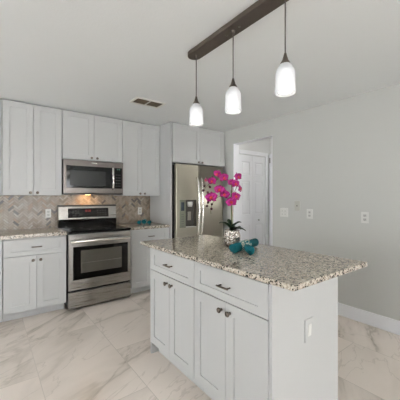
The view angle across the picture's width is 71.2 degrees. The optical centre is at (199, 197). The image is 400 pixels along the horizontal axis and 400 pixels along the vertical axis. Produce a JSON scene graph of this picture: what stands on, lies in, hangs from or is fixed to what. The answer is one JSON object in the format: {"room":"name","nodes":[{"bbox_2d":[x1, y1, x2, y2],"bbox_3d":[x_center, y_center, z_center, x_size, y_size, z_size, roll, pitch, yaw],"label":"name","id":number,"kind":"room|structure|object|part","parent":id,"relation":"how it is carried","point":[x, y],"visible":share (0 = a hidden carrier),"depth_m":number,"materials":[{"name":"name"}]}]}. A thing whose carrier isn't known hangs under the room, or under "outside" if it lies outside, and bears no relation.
{"room":"kitchen","nodes":[
{"label":"kitchen","id":0,"kind":"room"},
{"bbox_2d":[172,165,173,237],"bbox_3d":[-0.213,0.412,4.603,0.901,1.782,0.638,0,0,-37],"label":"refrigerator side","id":1,"kind":"object","parent":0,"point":[172,165],"depth_m":4.10,"materials":[{"name":"grey metal"}]},
{"bbox_2d":[0,0,399,131],"bbox_3d":[0.443,-1.167,-0.832,8.800,0.120,10.440,0,0,-37],"label":"ceiling","id":2,"kind":"structure","parent":0,"point":[93,57],"depth_m":2.19,"materials":[{"name":"white paint"}]},
{"bbox_2d":[129,96,165,108],"bbox_3d":[-0.607,-1.102,3.249,0.370,0.010,0.210,0,0,-37],"label":"ceiling vent","id":3,"kind":"object","parent":2,"relation":"in","point":[137,100],"visible":1,"depth_m":3.24,"materials":[{"name":"white metal"}]},
{"bbox_2d":[188,0,295,126],"bbox_3d":[0.212,-0.829,1.799,0.108,0.556,0.944,0,0,-37],"label":"pendant light","id":4,"kind":"object","parent":2,"relation":"hanging from","point":[285,86],"visible":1,"depth_m":1.75,"materials":[{"name":"white glass"}]},
{"bbox_3d":[-0.029,-0.629,2.116,0.108,0.156,0.108,0,0,-37],"label":"lamp shade","id":5,"kind":"part","parent":4,"relation":"part of","materials":[{"name":"white glass"}]},
{"bbox_3d":[-0.029,-0.914,2.116,0.006,0.306,0.006,0,0,30],"label":"cord","id":6,"kind":"part","parent":4,"relation":"part of","materials":[{"name":"grey plastic"}]},
{"bbox_3d":[0.213,-0.629,1.797,0.108,0.156,0.108,0,0,-37],"label":"lamp shade","id":7,"kind":"part","parent":4,"relation":"part of","materials":[{"name":"white glass"}]},
{"bbox_3d":[0.213,-0.914,1.797,0.006,0.306,0.006,0,0,-15],"label":"cord","id":8,"kind":"part","parent":4,"relation":"part of","materials":[{"name":"grey plastic"}]},
{"bbox_3d":[0.453,-0.629,1.482,0.108,0.156,0.108,0,0,-37],"label":"lamp shade","id":9,"kind":"part","parent":4,"relation":"part of","materials":[{"name":"white glass"}]},
{"bbox_3d":[0.453,-0.621,1.482,0.077,0.129,0.077,0,0,-37],"label":"bulb","id":10,"kind":"part","parent":4,"relation":"part of","materials":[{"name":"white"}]},
{"bbox_3d":[0.453,-0.914,1.482,0.006,0.306,0.006,0,0,-15],"label":"cord","id":11,"kind":"part","parent":4,"relation":"part of","materials":[{"name":"grey plastic"}]},
{"bbox_2d":[0,290,399,399],"bbox_3d":[0.443,1.393,-0.832,8.800,0.120,10.440,0,0,-37],"label":"floor","id":12,"kind":"structure","parent":0,"point":[102,350],"depth_m":2.30,"materials":[{"name":"tile"}]},
{"bbox_2d":[0,240,1,321],"bbox_3d":[-2.452,0.884,2.930,0.599,0.895,0.646,0,0,-37],"label":"base cabinet","id":13,"kind":"object","parent":12,"relation":"on","point":[0,240],"visible":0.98,"depth_m":2.88,"materials":[{"name":"grey paint"}]},
{"bbox_3d":[-2.285,0.538,2.710,0.596,0.175,0.020,0,0,-37],"label":"drawer","id":14,"kind":"part","parent":13,"relation":"part of","materials":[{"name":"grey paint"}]},
{"bbox_2d":[2,235,65,321],"bbox_3d":[-1.969,0.884,3.296,0.605,0.895,0.646,0,0,-37],"label":"base cabinet","id":15,"kind":"object","parent":12,"relation":"on","point":[33,269],"visible":0.99,"depth_m":3.06,"materials":[{"name":"grey paint"}]},
{"bbox_3d":[-1.922,0.926,2.985,0.297,0.589,0.020,0,0,-37],"label":"door","id":16,"kind":"part","parent":15,"relation":"part of","materials":[{"name":"grey paint"}]},
{"bbox_2d":[0,227,66,239],"bbox_3d":[-2.209,0.415,3.115,1.211,0.040,0.623,0,0,-37],"label":"countertop","id":17,"kind":"structure","parent":15,"relation":"on","point":[52,231],"depth_m":3.15,"materials":[{"name":"stone"}]},
{"bbox_3d":[-1.802,0.538,3.076,0.602,0.175,0.020,0,0,-37],"label":"drawer","id":18,"kind":"part","parent":15,"relation":"part of","materials":[{"name":"grey paint"}]},
{"bbox_3d":[-1.682,0.926,3.167,0.297,0.589,0.020,0,0,-37],"label":"door","id":19,"kind":"part","parent":15,"relation":"part of","materials":[{"name":"grey paint"}]},
{"bbox_2d":[57,204,130,308],"bbox_3d":[-1.387,0.718,3.687,0.780,1.228,0.694,0,0,-37],"label":"electric range","id":20,"kind":"object","parent":12,"relation":"on","point":[98,250],"visible":0.98,"depth_m":3.51,"materials":[{"name":"silver metal"}]},
{"bbox_3d":[-1.570,0.203,3.928,0.776,0.190,0.084,0,0,-37],"label":"control panel","id":21,"kind":"part","parent":20,"relation":"part of","materials":[{"name":"metal"}]},
{"bbox_2d":[60,225,130,233],"bbox_3d":[-1.387,0.414,3.686,0.776,0.028,0.541,0,0,-37],"label":"cooktop","id":22,"kind":"object","parent":20,"relation":"in","point":[71,229],"depth_m":3.61,"materials":[{"name":"black glass"}]},
{"bbox_2d":[64,230,129,308],"bbox_3d":[-1.414,0.865,3.722,0.768,0.875,0.580,0,0,-37],"label":"oven","id":23,"kind":"object","parent":20,"relation":"in","point":[117,289],"depth_m":3.47,"materials":[{"name":"silver metal"}]},
{"bbox_3d":[-1.230,1.208,3.479,0.764,0.185,0.027,0,0,-37],"label":"storage drawer","id":24,"kind":"part","parent":20,"relation":"part of","materials":[{"name":"metal"}]},
{"bbox_3d":[-1.229,0.765,3.479,0.764,0.655,0.029,0,0,-37],"label":"oven door","id":25,"kind":"part","parent":20,"relation":"part of","materials":[{"name":"metal"}]},
{"bbox_3d":[-1.217,0.780,3.470,0.672,0.390,0.006,0,0,-37],"label":"door glass","id":26,"kind":"part","parent":20,"relation":"part of","materials":[{"name":"black glass"}]},
{"bbox_3d":[-1.199,0.515,3.440,0.731,0.038,0.074,0,0,-37],"label":"oven handle","id":27,"kind":"part","parent":20,"relation":"part of","materials":[{"name":"silver metal"}]},
{"bbox_2d":[130,227,168,293],"bbox_3d":[-0.861,0.884,4.136,0.584,0.895,0.646,0,0,-37],"label":"base cabinet","id":28,"kind":"object","parent":12,"relation":"on","point":[140,254],"visible":0.4,"depth_m":3.84,"materials":[{"name":"grey paint"}]},
{"bbox_3d":[-0.810,0.926,3.829,0.287,0.589,0.020,0,0,-37],"label":"door","id":29,"kind":"part","parent":28,"relation":"part of","materials":[{"name":"grey paint"}]},
{"bbox_2d":[116,222,169,229],"bbox_3d":[-0.862,0.415,4.136,0.590,0.040,0.623,0,0,-37],"label":"countertop","id":30,"kind":"structure","parent":28,"relation":"on","point":[134,226],"depth_m":3.95,"materials":[{"name":"stone"}]},
{"bbox_3d":[-0.694,0.538,3.917,0.581,0.175,0.020,0,0,-37],"label":"drawer","id":31,"kind":"part","parent":28,"relation":"part of","materials":[{"name":"grey paint"}]},
{"bbox_2d":[151,342,158,353],"bbox_3d":[-0.163,0.873,2.581,0.643,0.917,0.016,0,0,-37],"label":"end panel","id":32,"kind":"object","parent":12,"relation":"on","point":[154,348],"visible":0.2,"depth_m":2.39,"materials":[{"name":"grey paint"}]},
{"bbox_2d":[150,122,171,237],"bbox_3d":[-0.614,0.114,4.316,0.021,2.435,0.659,0,0,-37],"label":"end panel","id":33,"kind":"object","parent":12,"relation":"on","point":[160,206],"visible":0.35,"depth_m":4.19,"materials":[{"name":"grey paint"}]},
{"bbox_2d":[150,248,203,390],"bbox_3d":[0.011,0.873,2.305,0.685,0.917,0.630,0,0,-37],"label":"base cabinet","id":34,"kind":"object","parent":12,"relation":"on","point":[172,288],"visible":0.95,"depth_m":2.09,"materials":[{"name":"grey paint"}]},
{"bbox_3d":[-0.319,0.915,2.252,0.020,0.611,0.313,0,0,-37],"label":"door","id":35,"kind":"part","parent":34,"relation":"part of","materials":[{"name":"grey paint"}]},
{"bbox_3d":[-0.224,0.516,2.127,0.020,0.175,0.630,0,0,-37],"label":"drawer","id":36,"kind":"part","parent":34,"relation":"part of","materials":[{"name":"grey paint"}]},
{"bbox_3d":[-0.129,0.915,2.002,0.020,0.611,0.313,0,0,-37],"label":"door","id":37,"kind":"part","parent":34,"relation":"part of","materials":[{"name":"grey paint"}]},
{"bbox_2d":[172,163,222,237],"bbox_3d":[-0.169,0.414,4.545,0.905,1.834,0.784,0,0,-37],"label":"refrigerator","id":38,"kind":"object","parent":12,"relation":"on","point":[191,216],"visible":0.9,"depth_m":4.22,"materials":[{"name":"grey metal"}]},
{"bbox_3d":[-0.254,0.240,4.093,0.106,0.409,0.006,0,0,-37],"label":"dispenser panel","id":39,"kind":"part","parent":38,"relation":"part of","materials":[{"name":"grey plastic"}]},
{"bbox_3d":[-0.202,0.392,4.171,0.401,1.762,0.060,0,0,-37],"label":"door","id":40,"kind":"part","parent":38,"relation":"part of","materials":[{"name":"metal"}]},
{"bbox_3d":[-0.135,0.235,4.183,0.193,0.398,0.006,0,0,-37],"label":"dispenser trim","id":41,"kind":"part","parent":38,"relation":"part of","materials":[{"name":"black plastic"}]},
{"bbox_3d":[-0.024,0.138,4.215,0.029,0.894,0.084,0,0,-37],"label":"door handle","id":42,"kind":"part","parent":38,"relation":"part of","materials":[{"name":"silver metal"}]},
{"bbox_3d":[0.031,0.138,4.257,0.029,0.894,0.084,0,0,-37],"label":"door handle","id":43,"kind":"part","parent":38,"relation":"part of","materials":[{"name":"silver metal"}]},
{"bbox_3d":[0.163,0.392,4.444,0.498,1.762,0.066,0,0,-37],"label":"door","id":44,"kind":"part","parent":38,"relation":"part of","materials":[{"name":"metal"}]},
{"bbox_2d":[194,261,268,399],"bbox_3d":[0.391,0.873,1.805,0.685,0.917,0.619,0,0,-37],"label":"base cabinet","id":45,"kind":"object","parent":12,"relation":"on","point":[231,310],"visible":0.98,"depth_m":1.59,"materials":[{"name":"grey paint"}]},
{"bbox_3d":[0.062,0.915,1.750,0.020,0.611,0.308,0,0,-37],"label":"door","id":46,"kind":"part","parent":45,"relation":"part of","materials":[{"name":"grey paint"}]},
{"bbox_3d":[0.133,0.516,1.609,0.037,0.012,0.103,0,0,-37],"label":"pull handle","id":47,"kind":"part","parent":45,"relation":"part of","materials":[{"name":"silver metal"}]},
{"bbox_3d":[0.156,0.516,1.626,0.020,0.175,0.619,0,0,-37],"label":"drawer","id":48,"kind":"part","parent":45,"relation":"part of","materials":[{"name":"grey paint"}]},
{"bbox_3d":[0.249,0.915,1.503,0.020,0.611,0.308,0,0,-37],"label":"door","id":49,"kind":"part","parent":45,"relation":"part of","materials":[{"name":"grey paint"}]},
{"bbox_2d":[140,235,366,291],"bbox_3d":[0.238,0.399,2.060,0.744,0.028,1.549,0,0,-37],"label":"countertop","id":50,"kind":"structure","parent":45,"relation":"on","point":[293,270],"depth_m":1.68,"materials":[{"name":"stone"}]},
{"bbox_2d":[202,170,245,246],"bbox_3d":[0.190,0.085,2.193,0.343,0.598,0.159,0,0,7],"label":"potted orchid","id":51,"kind":"object","parent":50,"relation":"on","point":[231,235],"visible":0.99,"depth_m":2.16,"materials":[{"name":"pink plant"}]},
{"bbox_3d":[0.089,-0.009,2.172,0.107,0.083,0.026,-6,-15,19],"label":"flower","id":52,"kind":"part","parent":51,"relation":"part of","materials":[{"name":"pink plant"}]},
{"bbox_3d":[0.095,-0.135,2.171,0.082,0.064,0.020,0,1,29],"label":"flower","id":53,"kind":"part","parent":51,"relation":"part of","materials":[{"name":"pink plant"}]},
{"bbox_3d":[0.138,-0.188,2.166,0.074,0.057,0.018,29,11,27],"label":"flower","id":54,"kind":"part","parent":51,"relation":"part of","materials":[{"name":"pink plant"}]},
{"bbox_3d":[0.151,-0.068,2.154,0.090,0.070,0.022,6,-11,13],"label":"flower","id":55,"kind":"part","parent":51,"relation":"part of","materials":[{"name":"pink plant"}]},
{"bbox_3d":[0.183,-0.161,2.170,0.086,0.067,0.021,-9,3,-17],"label":"flower","id":56,"kind":"part","parent":51,"relation":"part of","materials":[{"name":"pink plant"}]},
{"bbox_3d":[0.191,-0.032,2.159,0.089,0.069,0.022,14,-1,-6],"label":"flower","id":57,"kind":"part","parent":51,"relation":"part of","materials":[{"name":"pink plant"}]},
{"bbox_3d":[0.242,0.028,2.169,0.094,0.073,0.023,-11,-14,3],"label":"flower","id":58,"kind":"part","parent":51,"relation":"part of","materials":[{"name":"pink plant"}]},
{"bbox_3d":[0.252,0.320,2.199,0.132,0.128,0.132,0,0,-37],"label":"pot","id":59,"kind":"part","parent":51,"relation":"part of","materials":[{"name":"silver metal"}]},
{"bbox_3d":[0.272,-0.112,2.164,0.078,0.060,0.019,-6,-9,-24],"label":"flower","id":60,"kind":"part","parent":51,"relation":"part of","materials":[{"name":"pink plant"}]},
{"bbox_3d":[0.278,-0.017,2.173,0.086,0.067,0.021,12,-18,-23],"label":"flower","id":61,"kind":"part","parent":51,"relation":"part of","materials":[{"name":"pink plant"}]},
{"bbox_3d":[0.293,-0.167,2.175,0.078,0.060,0.019,-20,5,-29],"label":"flower","id":62,"kind":"part","parent":51,"relation":"part of","materials":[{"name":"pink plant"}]},
{"bbox_2d":[229,238,258,253],"bbox_3d":[0.327,0.348,2.047,0.071,0.071,0.347,0,0,37],"label":"rolled towel","id":63,"kind":"object","parent":50,"relation":"on","point":[238,246],"visible":0.84,"depth_m":1.96,"materials":[{"name":"teal fabric"}]},
{"bbox_2d":[244,244,254,254],"bbox_3d":[0.333,0.353,1.887,0.056,0.061,0.083,0,0,-2],"label":"rolled towel","id":64,"kind":"object","parent":50,"relation":"on","point":[248,248],"visible":1,"depth_m":1.85,"materials":[{"name":"teal fabric"}]},
{"bbox_2d":[269,277,337,399],"bbox_3d":[0.604,0.873,1.565,0.649,0.917,0.016,0,0,-37],"label":"end panel","id":65,"kind":"object","parent":12,"relation":"on","point":[298,369],"visible":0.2,"depth_m":1.53,"materials":[{"name":"grey paint"}]},
{"bbox_2d":[305,317,312,342],"bbox_3d":[0.607,0.735,1.550,0.078,0.125,0.012,0,0,-37],"label":"light switch","id":66,"kind":"object","parent":65,"relation":"attached to","point":[308,322],"visible":1,"depth_m":1.54,"materials":[{"name":"white plastic"}]},
{"bbox_2d":[239,138,269,244],"bbox_3d":[0.964,0.113,4.947,0.925,2.440,0.140,0,0,-37],"label":"wall","id":67,"kind":"structure","parent":0,"point":[263,146],"depth_m":4.97,"materials":[{"name":"white paint"}]},
{"bbox_2d":[239,154,264,244],"bbox_3d":[0.904,0.302,4.816,0.658,2.038,0.066,0,0,-37],"label":"door","id":68,"kind":"structure","parent":67,"relation":"in","point":[251,168],"depth_m":4.82,"materials":[{"name":"white paint"}]},
{"bbox_2d":[239,149,267,244],"bbox_3d":[0.935,0.268,4.826,0.732,2.130,0.018,0,0,-37],"label":"trim","id":69,"kind":"structure","parent":67,"relation":"attached to","point":[247,152],"depth_m":5.01,"materials":[{"name":"white paint"}]},
{"bbox_2d":[270,138,271,153],"bbox_3d":[2.036,0.113,4.199,0.120,2.440,2.429,0,0,-37],"label":"wall","id":70,"kind":"structure","parent":0,"point":[270,138],"depth_m":5.08,"materials":[{"name":"white paint"}]},
{"bbox_2d":[269,154,271,245],"bbox_3d":[1.546,0.273,4.705,0.050,2.120,0.909,0,0,-37],"label":"trim","id":71,"kind":"structure","parent":70,"relation":"attached to","point":[270,155],"depth_m":5.03,"materials":[{"name":"white paint"}]},
{"bbox_2d":[221,83,399,320],"bbox_3d":[3.141,0.113,1.215,0.116,2.440,10.140,0,0,-37],"label":"wall","id":72,"kind":"structure","parent":0,"point":[340,159],"depth_m":3.13,"materials":[{"name":"grey paint"}]},
{"bbox_2d":[233,135,271,229],"bbox_3d":[0.827,0.229,4.265,0.118,2.207,0.782,0,0,-37],"label":"trim","id":73,"kind":"structure","parent":72,"relation":"attached to","point":[236,145],"depth_m":4.56,"materials":[{"name":"white paint"}]},
{"bbox_2d":[280,208,287,216],"bbox_3d":[1.130,0.202,3.759,0.012,0.117,0.122,0,0,-37],"label":"light switch","id":74,"kind":"object","parent":72,"relation":"attached to","point":[283,211],"visible":1,"depth_m":3.76,"materials":[{"name":"white plastic"}]},
{"bbox_2d":[295,201,299,210],"bbox_3d":[1.250,0.107,3.596,0.019,0.125,0.078,0,0,-37],"label":"cable plate","id":75,"kind":"object","parent":72,"relation":"attached to","point":[297,203],"visible":1,"depth_m":3.59,"materials":[{"name":"grey plastic"}]},
{"bbox_2d":[307,209,312,218],"bbox_3d":[1.359,0.204,3.461,0.009,0.117,0.080,0,0,-37],"label":"power outlet","id":76,"kind":"object","parent":72,"relation":"attached to","point":[309,211],"visible":1,"depth_m":3.45,"materials":[{"name":"white plastic"}]},
{"bbox_2d":[361,212,368,222],"bbox_3d":[1.744,0.213,2.953,0.009,0.117,0.074,0,0,-37],"label":"power outlet","id":77,"kind":"object","parent":72,"relation":"attached to","point":[364,215],"visible":1,"depth_m":2.95,"materials":[{"name":"white plastic"}]},
{"bbox_2d":[338,302,399,334],"bbox_3d":[3.583,1.264,0.526,0.014,0.138,8.507,0,0,-37],"label":"baseboard","id":78,"kind":"structure","parent":72,"relation":"attached to","point":[388,324],"depth_m":2.90,"materials":[{"name":"white paint"}]},
{"bbox_3d":[-2.979,0.113,3.012,7.695,2.440,0.120,0,0,-37],"label":"wall","id":79,"kind":"structure","parent":0,"visible":0},
{"bbox_2d":[0,99,1,194],"bbox_3d":[-2.533,-0.562,3.039,0.600,1.071,0.374,0,0,-37],"label":"upper cabinet","id":80,"kind":"object","parent":79,"relation":"attached to","point":[0,99],"visible":1,"depth_m":3.10,"materials":[{"name":"grey paint"}]},
{"bbox_3d":[-2.325,-0.562,3.012,0.294,1.065,0.020,0,0,-37],"label":"door","id":81,"kind":"part","parent":80,"relation":"part of","materials":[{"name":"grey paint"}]},
{"bbox_2d":[2,99,61,195],"bbox_3d":[-2.050,-0.562,3.406,0.608,1.071,0.374,0,0,-37],"label":"upper cabinet","id":82,"kind":"object","parent":79,"relation":"attached to","point":[31,134],"visible":1,"depth_m":3.26,"materials":[{"name":"grey paint"}]},
{"bbox_3d":[-2.081,-0.562,3.197,0.298,1.065,0.020,0,0,-37],"label":"door","id":83,"kind":"part","parent":82,"relation":"part of","materials":[{"name":"grey paint"}]},
{"bbox_3d":[-1.840,-0.562,3.380,0.298,1.065,0.020,0,0,-37],"label":"door","id":84,"kind":"part","parent":82,"relation":"part of","materials":[{"name":"grey paint"}]},
{"bbox_2d":[0,195,149,229],"bbox_3d":[-1.851,-0.047,3.784,2.591,0.881,0.010,0,0,-37],"label":"backsplash","id":85,"kind":"structure","parent":79,"relation":"attached to","point":[16,211],"depth_m":3.69,"materials":[{"name":"brown tile"}]},
{"bbox_2d":[45,209,50,217],"bbox_3d":[-1.992,0.208,3.664,0.066,0.112,0.009,0,0,-37],"label":"power outlet","id":86,"kind":"object","parent":85,"relation":"attached to","point":[47,211],"visible":1,"depth_m":3.66,"materials":[{"name":"white plastic"}]},
{"bbox_2d":[62,110,121,162],"bbox_3d":[-1.499,-0.792,3.824,0.769,0.610,0.374,0,0,-37],"label":"upper cabinet","id":87,"kind":"object","parent":79,"relation":"attached to","point":[89,137],"visible":0.99,"depth_m":3.68,"materials":[{"name":"grey paint"}]},
{"bbox_3d":[-1.562,-0.792,3.591,0.378,0.604,0.020,0,0,-37],"label":"door","id":88,"kind":"part","parent":87,"relation":"part of","materials":[{"name":"grey paint"}]},
{"bbox_2d":[62,159,122,194],"bbox_3d":[-1.473,-0.258,3.790,0.766,0.442,0.432,0,0,-37],"label":"microwave oven","id":89,"kind":"object","parent":87,"relation":"attached to","point":[79,177],"visible":0.97,"depth_m":3.64,"materials":[{"name":"silver metal"}]},
{"bbox_3d":[-1.128,-0.266,3.865,0.126,0.426,0.021,0,0,-37],"label":"control panel","id":90,"kind":"part","parent":89,"relation":"part of","materials":[{"name":"metal"}]},
{"bbox_3d":[-1.257,-0.792,3.822,0.378,0.604,0.020,0,0,-37],"label":"door","id":91,"kind":"part","parent":87,"relation":"part of","materials":[{"name":"grey paint"}]},
{"bbox_2d":[114,120,159,195],"bbox_3d":[-0.951,-0.562,4.239,0.601,1.071,0.374,0,0,-37],"label":"upper cabinet","id":92,"kind":"object","parent":79,"relation":"attached to","point":[140,141],"visible":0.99,"depth_m":4.10,"materials":[{"name":"grey paint"}]},
{"bbox_3d":[-0.981,-0.562,4.032,0.294,1.065,0.020,0,0,-37],"label":"door","id":93,"kind":"part","parent":92,"relation":"part of","materials":[{"name":"grey paint"}]},
{"bbox_3d":[-0.743,-0.562,4.213,0.294,1.065,0.020,0,0,-37],"label":"door","id":94,"kind":"part","parent":92,"relation":"part of","materials":[{"name":"grey paint"}]},
{"bbox_2d":[172,122,224,166],"bbox_3d":[-0.176,-0.809,4.628,1.042,0.588,0.691,0,0,-37],"label":"upper cabinet","id":95,"kind":"object","parent":79,"relation":"attached to","point":[191,145],"depth_m":4.34,"materials":[{"name":"grey paint"}]},
{"bbox_3d":[-0.206,-0.806,4.222,0.495,0.576,0.020,0,0,-37],"label":"door","id":96,"kind":"part","parent":95,"relation":"part of","materials":[{"name":"grey paint"}]},
{"bbox_3d":[0.192,-0.806,4.524,0.495,0.576,0.020,0,0,-37],"label":"door","id":97,"kind":"part","parent":95,"relation":"part of","materials":[{"name":"grey paint"}]},
{"bbox_3d":[0.396,-0.811,4.706,0.036,0.584,0.020,0,0,-37],"label":"filler strip","id":98,"kind":"part","parent":95,"relation":"part of","materials":[{"name":"white wood"}]}
]}

